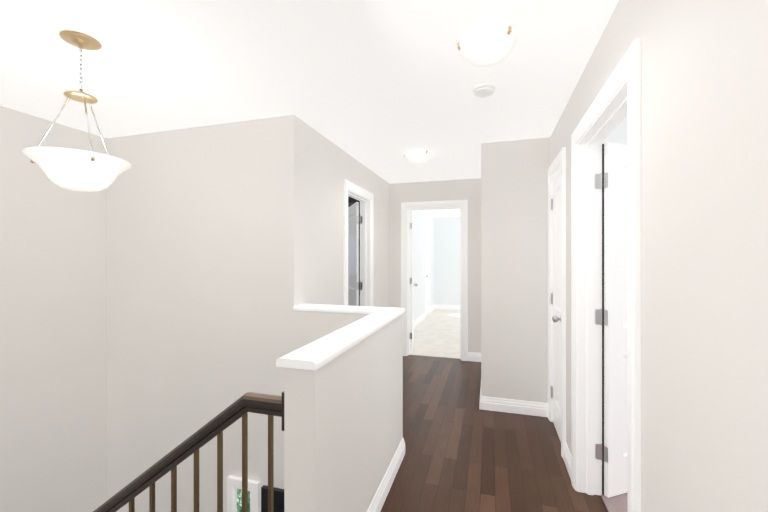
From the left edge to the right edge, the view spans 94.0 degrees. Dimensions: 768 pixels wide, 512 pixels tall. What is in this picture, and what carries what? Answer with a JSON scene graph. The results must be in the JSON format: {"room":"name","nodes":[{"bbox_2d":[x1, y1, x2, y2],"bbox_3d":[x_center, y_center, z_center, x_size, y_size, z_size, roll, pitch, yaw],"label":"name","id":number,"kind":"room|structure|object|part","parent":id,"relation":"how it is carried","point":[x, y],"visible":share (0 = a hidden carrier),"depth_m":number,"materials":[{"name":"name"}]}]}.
{"room":"upstairs hallway","nodes":[
{"label":"upstairs hallway","id":0,"kind":"room"},
{"bbox_2d":[0,105,106,511],"bbox_3d":[-2.678,1.605,2.555,0.120,5.290,6.720,0,0,17],"label":"wall","id":1,"kind":"structure","parent":0,"point":[53,347],"depth_m":2.74,"materials":[{"name":"paint"}]},
{"bbox_2d":[107,115,303,511],"bbox_3d":[-1.529,1.605,2.955,1.855,5.290,0.140,0,0,17],"label":"wall","id":2,"kind":"structure","parent":0,"point":[205,260],"depth_m":2.87,"materials":[{"name":"paint"}]},
{"bbox_2d":[227,476,259,511],"bbox_3d":[-1.070,2.700,2.726,0.275,2.000,0.030,0,0,17],"label":"framed picture","id":3,"kind":"object","parent":2,"relation":"attached to","point":[234,493],"visible":0.81,"depth_m":2.73,"materials":[{"name":"white paint"}]},
{"bbox_3d":[-1.068,2.700,2.734,0.175,1.900,0.004,0,0,17],"label":"window glass","id":4,"kind":"part","parent":3,"relation":"part of","materials":[{"name":"green glass"}]},
{"bbox_2d":[261,485,283,511],"bbox_3d":[-0.486,2.985,2.549,0.885,2.530,0.036,0,0,17],"label":"entry door","id":5,"kind":"structure","parent":2,"relation":"in","point":[278,499],"depth_m":2.63,"materials":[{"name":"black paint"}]},
{"bbox_2d":[293,304,378,313],"bbox_3d":[-0.338,0.378,2.601,0.630,0.030,0.156,0,0,17],"label":"trim","id":6,"kind":"structure","parent":2,"relation":"on","point":[302,307],"depth_m":2.55,"materials":[{"name":"white paint"}]},
{"bbox_2d":[0,0,618,216],"bbox_3d":[1.145,-1.115,3.757,6.765,0.150,11.440,0,0,17],"label":"ceiling","id":7,"kind":"structure","parent":0,"point":[380,88],"depth_m":1.99,"materials":[{"name":"paint"}]},
{"bbox_2d":[22,30,131,191],"bbox_3d":[-1.459,-0.677,1.724,0.400,0.725,0.400,0,0,17],"label":"pendant light","id":8,"kind":"object","parent":7,"relation":"hanging from","point":[79,170],"visible":1,"depth_m":1.66,"materials":[{"name":"white glass"}]},
{"bbox_3d":[-1.459,-0.393,1.724,0.400,0.155,0.400,0,0,17],"label":"bowl glass","id":9,"kind":"part","parent":8,"relation":"part of","materials":[{"name":"white glass"}]},
{"bbox_3d":[-1.459,-0.914,1.724,0.019,0.205,0.019,0,0,17],"label":"chain","id":10,"kind":"part","parent":8,"relation":"part of","materials":[{"name":"silver metal"}]},
{"bbox_2d":[404,150,432,163],"bbox_3d":[0.350,-0.992,3.639,0.295,0.096,0.295,0,0,17],"label":"flush-mount light","id":11,"kind":"object","parent":7,"relation":"attached to","point":[417,157],"visible":1,"depth_m":3.55,"materials":[{"name":"white glass"}]},
{"bbox_2d":[472,83,495,97],"bbox_3d":[0.619,-1.021,2.213,0.140,0.038,0.140,0,0,17],"label":"smoke detector","id":12,"kind":"object","parent":7,"relation":"attached to","point":[481,90],"visible":1,"depth_m":2.18,"materials":[{"name":"white plastic"}]},
{"bbox_2d":[457,26,517,66],"bbox_3d":[0.503,-0.993,1.747,0.281,0.094,0.281,0,0,17],"label":"flush-mount light","id":13,"kind":"object","parent":7,"relation":"attached to","point":[488,46],"visible":1,"depth_m":1.68,"materials":[{"name":"white glass"}]},
{"bbox_2d":[284,310,402,511],"bbox_3d":[-0.432,2.321,2.011,0.785,3.857,1.325,0,0,17],"label":"wall","id":14,"kind":"structure","parent":0,"point":[343,424],"depth_m":1.59,"materials":[{"name":"paint"}]},
{"bbox_2d":[276,307,404,369],"bbox_3d":[-0.117,0.378,1.908,0.156,0.030,1.359,0,0,17],"label":"trim","id":15,"kind":"structure","parent":14,"relation":"on","point":[317,354],"depth_m":1.53,"materials":[{"name":"white paint"}]},
{"bbox_2d":[367,438,404,511],"bbox_3d":[-0.048,1.342,1.897,0.016,0.116,1.357,0,0,17],"label":"baseboard","id":16,"kind":"structure","parent":14,"relation":"attached to","point":[379,499],"depth_m":2.08,"materials":[{"name":"white paint"}]},
{"bbox_2d":[304,122,389,306],"bbox_3d":[-0.311,0.180,4.012,0.120,2.440,2.580,0,0,17],"label":"wall","id":17,"kind":"structure","parent":0,"point":[329,166],"depth_m":3.27,"materials":[{"name":"paint"}]},
{"bbox_2d":[348,202,361,305],"bbox_3d":[-0.403,0.367,4.627,0.465,2.043,0.596,0,0,17],"label":"bathroom door","id":18,"kind":"structure","parent":17,"relation":"in","point":[354,223],"depth_m":4.46,"materials":[{"name":"white paint"}]},
{"bbox_2d":[344,179,372,305],"bbox_3d":[-0.319,0.322,3.952,0.146,2.157,0.878,0,0,17],"label":"door frame","id":19,"kind":"structure","parent":17,"relation":"attached to","point":[365,251],"depth_m":4.27,"materials":[{"name":"white paint"}]},
{"bbox_2d":[348,196,359,206],"bbox_3d":[-0.836,0.180,5.503,1.735,2.440,0.020,0,0,17],"label":"tiled wall","id":20,"kind":"structure","parent":0,"point":[351,201],"depth_m":5.39,"materials":[{"name":"tile"}]},
{"bbox_2d":[412,210,433,320],"bbox_3d":[0.653,0.180,7.471,0.120,2.440,4.600,0,0,17],"label":"wall","id":21,"kind":"structure","parent":0,"point":[421,217],"depth_m":7.71,"materials":[{"name":"white paint"}]},
{"bbox_2d":[414,313,424,327],"bbox_3d":[0.495,1.338,6.698,0.016,0.116,3.028,0,0,17],"label":"baseboard","id":22,"kind":"structure","parent":21,"relation":"attached to","point":[417,321],"depth_m":7.51,"materials":[{"name":"white paint"}]},
{"bbox_2d":[424,223,429,317],"bbox_3d":[1.030,0.322,8.491,0.022,2.157,0.714,0,0,17],"label":"trim","id":23,"kind":"structure","parent":21,"relation":"attached to","point":[426,226],"depth_m":8.17,"materials":[{"name":"white paint"}]},
{"bbox_2d":[426,229,428,314],"bbox_3d":[1.000,0.367,8.502,0.167,2.043,0.532,0,0,17],"label":"closet door","id":24,"kind":"structure","parent":21,"relation":"in","point":[427,271],"depth_m":8.62,"materials":[{"name":"white paint"}]},
{"bbox_2d":[409,309,459,358],"bbox_3d":[1.963,1.558,7.051,2.870,0.324,4.660,0,0,17],"label":"floor","id":25,"kind":"structure","parent":0,"point":[436,332],"depth_m":6.32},
{"bbox_2d":[390,178,480,352],"bbox_3d":[0.720,0.180,4.989,1.300,2.440,0.120,0,0,17],"label":"wall","id":26,"kind":"structure","parent":0,"point":[469,190],"depth_m":4.85,"materials":[{"name":"paint"}]},
{"bbox_2d":[410,211,417,352],"bbox_3d":[0.427,0.367,5.501,0.167,2.043,0.771,0,0,7],"label":"door","id":27,"kind":"structure","parent":26,"relation":"in","point":[412,277],"depth_m":5.16,"materials":[{"name":"white paint"}]},
{"bbox_3d":[0.377,0.353,5.145,0.049,1.680,0.044,0,0,17],"label":"far door hinges","id":28,"kind":"part","parent":27,"relation":"part of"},
{"bbox_2d":[401,200,467,360],"bbox_3d":[0.698,0.322,4.986,0.918,2.157,0.146,0,0,17],"label":"door frame","id":29,"kind":"structure","parent":26,"relation":"attached to","point":[463,204],"depth_m":4.92,"materials":[{"name":"white paint"}]},
{"bbox_2d":[434,217,459,304],"bbox_3d":[2.666,0.180,9.210,2.990,2.440,0.120,0,0,17],"label":"wall","id":30,"kind":"structure","parent":0,"point":[446,260],"depth_m":9.44,"materials":[{"name":"white paint"}]},
{"bbox_2d":[434,304,459,309],"bbox_3d":[2.647,1.338,9.144,2.750,0.116,0.016,0,0,17],"label":"baseboard","id":31,"kind":"structure","parent":30,"relation":"attached to","point":[453,307],"depth_m":9.43,"materials":[{"name":"white paint"}]},
{"bbox_2d":[380,355,607,511],"bbox_3d":[0.108,1.560,1.697,2.000,0.320,6.660,0,0,17],"label":"floor","id":32,"kind":"structure","parent":0,"point":[464,452],"depth_m":2.52,"materials":[{"name":"brown wood"}]},
{"bbox_2d":[481,137,549,402],"bbox_3d":[1.793,0.180,3.878,1.390,2.440,1.640,0,0,17],"label":"wall block","id":33,"kind":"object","parent":32,"relation":"on","point":[514,269],"visible":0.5,"depth_m":3.21,"materials":[{"name":"paint"}]},
{"bbox_2d":[468,352,547,416],"bbox_3d":[1.284,1.342,3.958,0.791,0.116,1.536,0,0,17],"label":"baseboard","id":34,"kind":"structure","parent":33,"relation":"attached to","point":[515,406],"depth_m":3.21,"materials":[{"name":"white paint"}]},
{"bbox_2d":[601,492,627,511],"bbox_3d":[2.131,1.557,0.272,2.690,0.326,5.080,0,0,17],"label":"floor","id":35,"kind":"structure","parent":0,"point":[617,503],"depth_m":2.03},
{"bbox_2d":[602,116,627,144],"bbox_3d":[1.532,0.180,2.401,0.330,2.440,0.080,0,0,17],"label":"wall","id":36,"kind":"structure","parent":0,"point":[618,134],"depth_m":2.35,"materials":[{"name":"white paint"}]},
{"bbox_2d":[550,0,767,511],"bbox_3d":[0.784,0.180,0.672,0.120,2.440,5.080,0,0,17],"label":"wall","id":37,"kind":"structure","parent":0,"point":[704,255],"depth_m":0.90,"materials":[{"name":"paint"}]},
{"bbox_2d":[551,169,560,441],"bbox_3d":[1.373,0.366,2.790,0.167,2.043,0.486,0,0,17],"label":"closet door","id":38,"kind":"structure","parent":37,"relation":"in","point":[556,302],"depth_m":2.85,"materials":[{"name":"white paint"}]},
{"bbox_3d":[1.318,0.460,2.606,0.167,0.066,0.102,0,0,17],"label":"knob","id":39,"kind":"part","parent":38,"relation":"part of","materials":[{"name":"silver metal"}]},
{"bbox_2d":[548,147,565,457],"bbox_3d":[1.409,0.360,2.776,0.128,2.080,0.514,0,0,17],"label":"door frame","id":40,"kind":"structure","parent":37,"relation":"attached to","point":[556,172],"depth_m":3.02,"materials":[{"name":"white paint"}]},
{"bbox_2d":[563,442,570,478],"bbox_3d":[1.211,1.342,2.348,0.016,0.116,0.267,0,0,17],"label":"baseboard","id":41,"kind":"structure","parent":37,"relation":"attached to","point":[566,456],"depth_m":2.37,"materials":[{"name":"white paint"}]},
{"bbox_2d":[571,38,640,511],"bbox_3d":[1.085,0.322,1.715,0.146,2.157,1.018,0,0,17],"label":"door frame","id":42,"kind":"structure","parent":37,"relation":"attached to","point":[612,116],"depth_m":2.10,"materials":[{"name":"white paint"}]},
{"bbox_2d":[595,143,627,497],"bbox_3d":[1.652,0.366,2.198,0.875,2.043,0.167,0,0,-18],"label":"door leaf","id":43,"kind":"structure","parent":37,"relation":"in","point":[616,328],"depth_m":2.08,"materials":[{"name":"white paint"}]},
{"bbox_3d":[1.266,0.352,2.084,0.058,1.680,0.041,0,0,17],"label":"near door hinges","id":44,"kind":"part","parent":43,"relation":"part of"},
{"bbox_3d":[1.277,0.366,2.086,0.003,2.043,0.011,0,0,-18],"label":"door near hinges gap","id":45,"kind":"part","parent":43,"relation":"part of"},
{"bbox_3d":[-1.634,2.515,1.739,2.345,1.870,2.250,0,0,17],"label":"stair","id":46,"kind":"structure","parent":0,"visible":0},
{"bbox_2d":[93,391,283,511],"bbox_3d":[-1.562,1.849,1.711,2.536,2.702,0.092,0,0,17],"label":"stair rail","id":47,"kind":"object","parent":46,"relation":"on","point":[271,406],"visible":0.81,"depth_m":1.44,"materials":[{"name":"brown wood"}]},
{"bbox_3d":[-0.354,0.568,1.352,0.016,0.140,0.092,0,0,17],"label":"plate","id":48,"kind":"part","parent":47,"relation":"part of","materials":[{"name":"brown wood"}]}
]}

